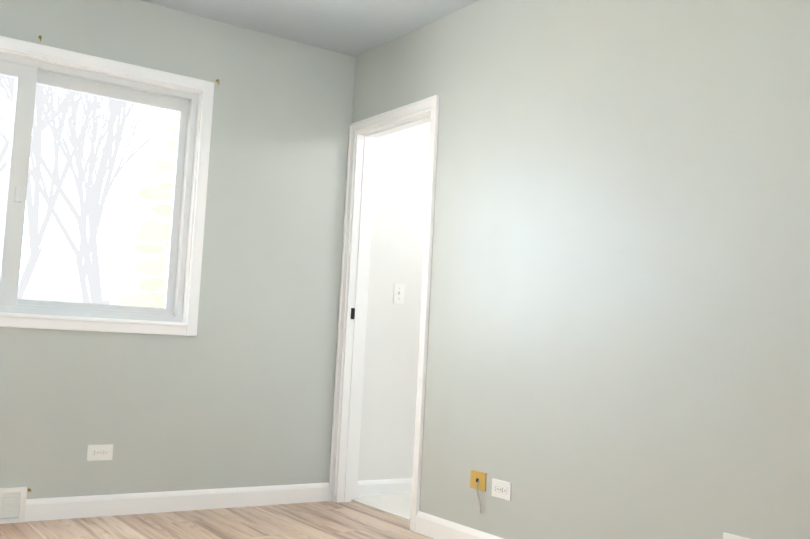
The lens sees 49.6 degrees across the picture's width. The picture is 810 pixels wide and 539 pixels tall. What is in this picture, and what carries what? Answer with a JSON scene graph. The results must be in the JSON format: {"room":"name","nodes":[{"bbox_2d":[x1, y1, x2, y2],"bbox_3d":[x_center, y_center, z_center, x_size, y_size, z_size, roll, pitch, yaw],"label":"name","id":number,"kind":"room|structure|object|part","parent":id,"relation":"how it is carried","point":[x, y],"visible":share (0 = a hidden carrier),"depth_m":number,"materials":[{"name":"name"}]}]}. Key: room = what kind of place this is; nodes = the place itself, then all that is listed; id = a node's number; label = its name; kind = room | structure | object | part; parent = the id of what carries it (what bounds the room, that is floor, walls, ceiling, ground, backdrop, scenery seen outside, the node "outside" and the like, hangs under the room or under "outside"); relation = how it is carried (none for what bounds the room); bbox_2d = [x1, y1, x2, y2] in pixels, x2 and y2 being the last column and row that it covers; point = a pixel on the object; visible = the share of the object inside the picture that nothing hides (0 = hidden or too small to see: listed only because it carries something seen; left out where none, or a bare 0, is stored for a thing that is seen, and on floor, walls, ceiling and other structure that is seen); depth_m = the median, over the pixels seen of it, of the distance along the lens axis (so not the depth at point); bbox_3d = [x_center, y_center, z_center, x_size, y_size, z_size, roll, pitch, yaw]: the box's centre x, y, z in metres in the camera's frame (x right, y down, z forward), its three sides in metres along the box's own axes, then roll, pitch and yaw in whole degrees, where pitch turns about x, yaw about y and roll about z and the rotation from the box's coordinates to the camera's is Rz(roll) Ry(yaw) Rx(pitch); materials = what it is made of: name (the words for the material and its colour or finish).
{"room":"empty bedroom","nodes":[
{"label":"empty bedroom","id":0,"kind":"room"},
{"bbox_2d":[0,0,355,498],"bbox_3d":[-1.799,-0.124,3.904,3.678,2.440,0.160,6,-6,-34],"label":"wall","id":1,"kind":"structure","parent":0,"point":[237,390],"depth_m":4.41,"materials":[{"name":"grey paint"}]},
{"bbox_2d":[0,486,30,523],"bbox_3d":[-1.829,1.010,3.720,0.443,0.150,0.022,6,-6,-34],"label":"air vent","id":2,"kind":"object","parent":1,"relation":"in","point":[12,504],"visible":0.98,"depth_m":3.80,"materials":[{"name":"white plastic"}]},
{"bbox_2d":[87,444,112,460],"bbox_3d":[-1.403,0.842,4.028,0.115,0.072,0.009,6,-6,-34],"label":"outlet","id":3,"kind":"object","parent":1,"relation":"attached to","point":[102,449],"visible":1,"depth_m":4.03,"materials":[{"name":"white plastic"}]},
{"bbox_2d":[0,36,213,335],"bbox_3d":[-1.723,-0.379,3.932,1.690,1.274,0.149,6,-6,-34],"label":"window","id":4,"kind":"structure","parent":1,"relation":"in","point":[29,75],"depth_m":4.16,"materials":[{"name":"white wood"}]},
{"bbox_2d":[25,482,328,521],"bbox_3d":[-1.031,1.124,4.267,1.544,0.095,0.014,6,-6,-34],"label":"baseboard","id":5,"kind":"structure","parent":1,"relation":"attached to","point":[40,509],"depth_m":4.19,"materials":[{"name":"white wood"}]},
{"bbox_2d":[0,501,432,538],"bbox_3d":[0.575,1.120,2.016,5.690,0.100,5.860,6,-6,-34],"label":"floor","id":6,"kind":"structure","parent":0,"point":[328,520],"depth_m":3.96,"materials":[{"name":"brown wood"}]},
{"bbox_2d":[140,0,478,56],"bbox_3d":[0.706,-1.408,2.224,5.690,0.100,5.860,6,-6,-34],"label":"ceiling","id":7,"kind":"structure","parent":0,"point":[354,28],"depth_m":4.32,"materials":[{"name":"white paint"}]},
{"bbox_2d":[352,493,411,521],"bbox_3d":[0.916,1.296,4.633,1.922,0.012,1.600,6,-6,-34],"label":"floor","id":8,"kind":"structure","parent":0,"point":[397,505],"depth_m":4.62,"materials":[{"name":"white"}]},
{"bbox_2d":[358,122,429,480],"bbox_3d":[0.542,0.128,5.500,2.011,2.440,0.160,6,-6,-34],"label":"wall","id":9,"kind":"structure","parent":0,"point":[388,416],"depth_m":4.98,"materials":[{"name":"white paint"}]},
{"bbox_2d":[357,478,411,496],"bbox_3d":[0.482,1.286,5.299,1.892,0.095,0.014,6,-6,-34],"label":"baseboard","id":10,"kind":"structure","parent":9,"relation":"attached to","point":[383,487],"depth_m":4.88,"materials":[{"name":"white wood"}]},
{"bbox_2d":[393,283,404,303],"bbox_3d":[-0.031,0.137,4.997,0.072,0.115,0.018,6,-6,-34],"label":"light switch","id":11,"kind":"object","parent":9,"relation":"attached to","point":[398,294],"visible":1,"depth_m":5.00,"materials":[{"name":"white plastic"}]},
{"bbox_2d":[352,0,809,538],"bbox_3d":[1.298,-0.081,2.471,0.060,2.440,5.700,6,-6,-34],"label":"wall","id":12,"kind":"structure","parent":0,"point":[618,344],"depth_m":3.18,"materials":[{"name":"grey paint"}]},
{"bbox_2d":[329,95,439,531],"bbox_3d":[-0.066,0.208,4.480,0.156,2.052,0.809,6,-6,-34],"label":"trim","id":13,"kind":"structure","parent":12,"relation":"attached to","point":[364,134],"depth_m":4.71,"materials":[{"name":"white wood"}]},
{"bbox_2d":[351,308,354,318],"bbox_3d":[-0.280,0.239,4.744,0.030,0.060,0.004,6,-6,-34],"label":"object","id":14,"kind":"structure","parent":13,"relation":"attached to","point":[352,313],"depth_m":4.74,"materials":[{"name":"black metal"}]},
{"bbox_2d":[416,511,502,538],"bbox_3d":[0.858,1.106,2.863,0.014,0.095,2.833,6,-6,-34],"label":"baseboard","id":15,"kind":"structure","parent":12,"relation":"attached to","point":[427,525],"depth_m":3.86,"materials":[{"name":"white wood"}]},
{"bbox_2d":[470,470,486,513],"bbox_3d":[0.300,0.939,3.699,0.025,0.168,0.100,6,-6,-34],"label":"jack","id":16,"kind":"object","parent":12,"relation":"attached to","point":[477,480],"visible":0.98,"depth_m":3.69,"materials":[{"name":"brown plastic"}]},
{"bbox_3d":[0.310,0.955,3.677,0.019,0.133,0.032,6,-6,-34],"label":"outlet jack cord","id":17,"kind":"part","parent":16,"relation":"part of","materials":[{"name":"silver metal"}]},
{"bbox_2d":[491,478,510,500],"bbox_3d":[0.393,0.900,3.583,0.009,0.072,0.115,6,-6,-34],"label":"outlet","id":18,"kind":"object","parent":12,"relation":"attached to","point":[497,486],"visible":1,"depth_m":3.58,"materials":[{"name":"white plastic"}]},
{"bbox_2d":[723,533,748,538],"bbox_3d":[1.020,0.851,2.670,0.009,0.072,0.115,6,-6,-34],"label":"outlet","id":19,"kind":"object","parent":12,"relation":"attached to","point":[728,536],"visible":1,"depth_m":2.69,"materials":[{"name":"white plastic"}]},
{"label":"outside","id":20,"kind":"structure","parent":0,"visible":0},
{"bbox_2d":[0,80,178,298],"bbox_3d":[-15.596,-6.927,31.067,70.000,31.000,0.001,6,-6,-34],"label":"sky","id":21,"kind":"structure","parent":20,"point":[61,250],"depth_m":33.70,"materials":[{"name":"white"}]},
{"bbox_3d":[-10.774,5.243,22.073,70.000,0.200,39.340,6,-6,-34],"label":"ground","id":22,"kind":"structure","parent":20,"visible":0},
{"bbox_2d":[0,75,104,298],"bbox_3d":[-5.485,-0.874,9.620,5.966,10.508,3.094,6,-6,-34],"label":"bare tree","id":23,"kind":"object","parent":22,"relation":"on","point":[48,121],"depth_m":10.34,"materials":[{"name":"grey plant"}]},
{"bbox_2d":[22,292,119,304],"bbox_3d":[-7.548,3.392,27.615,11.600,4.720,7.000,6,-6,-34],"label":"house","id":24,"kind":"structure","parent":22,"relation":"on","point":[76,299],"depth_m":25.32,"materials":[{"name":"white"}]},
{"bbox_2d":[0,76,177,304],"bbox_3d":[-6.336,-1.459,16.847,5.885,12.758,5.119,6,-6,-34],"label":"bare tree","id":25,"kind":"object","parent":22,"relation":"on","point":[91,186],"depth_m":18.00,"materials":[{"name":"grey plant"}]},
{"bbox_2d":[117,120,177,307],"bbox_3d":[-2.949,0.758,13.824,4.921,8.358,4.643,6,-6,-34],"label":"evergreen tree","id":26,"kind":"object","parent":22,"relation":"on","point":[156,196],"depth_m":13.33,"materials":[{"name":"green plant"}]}
]}

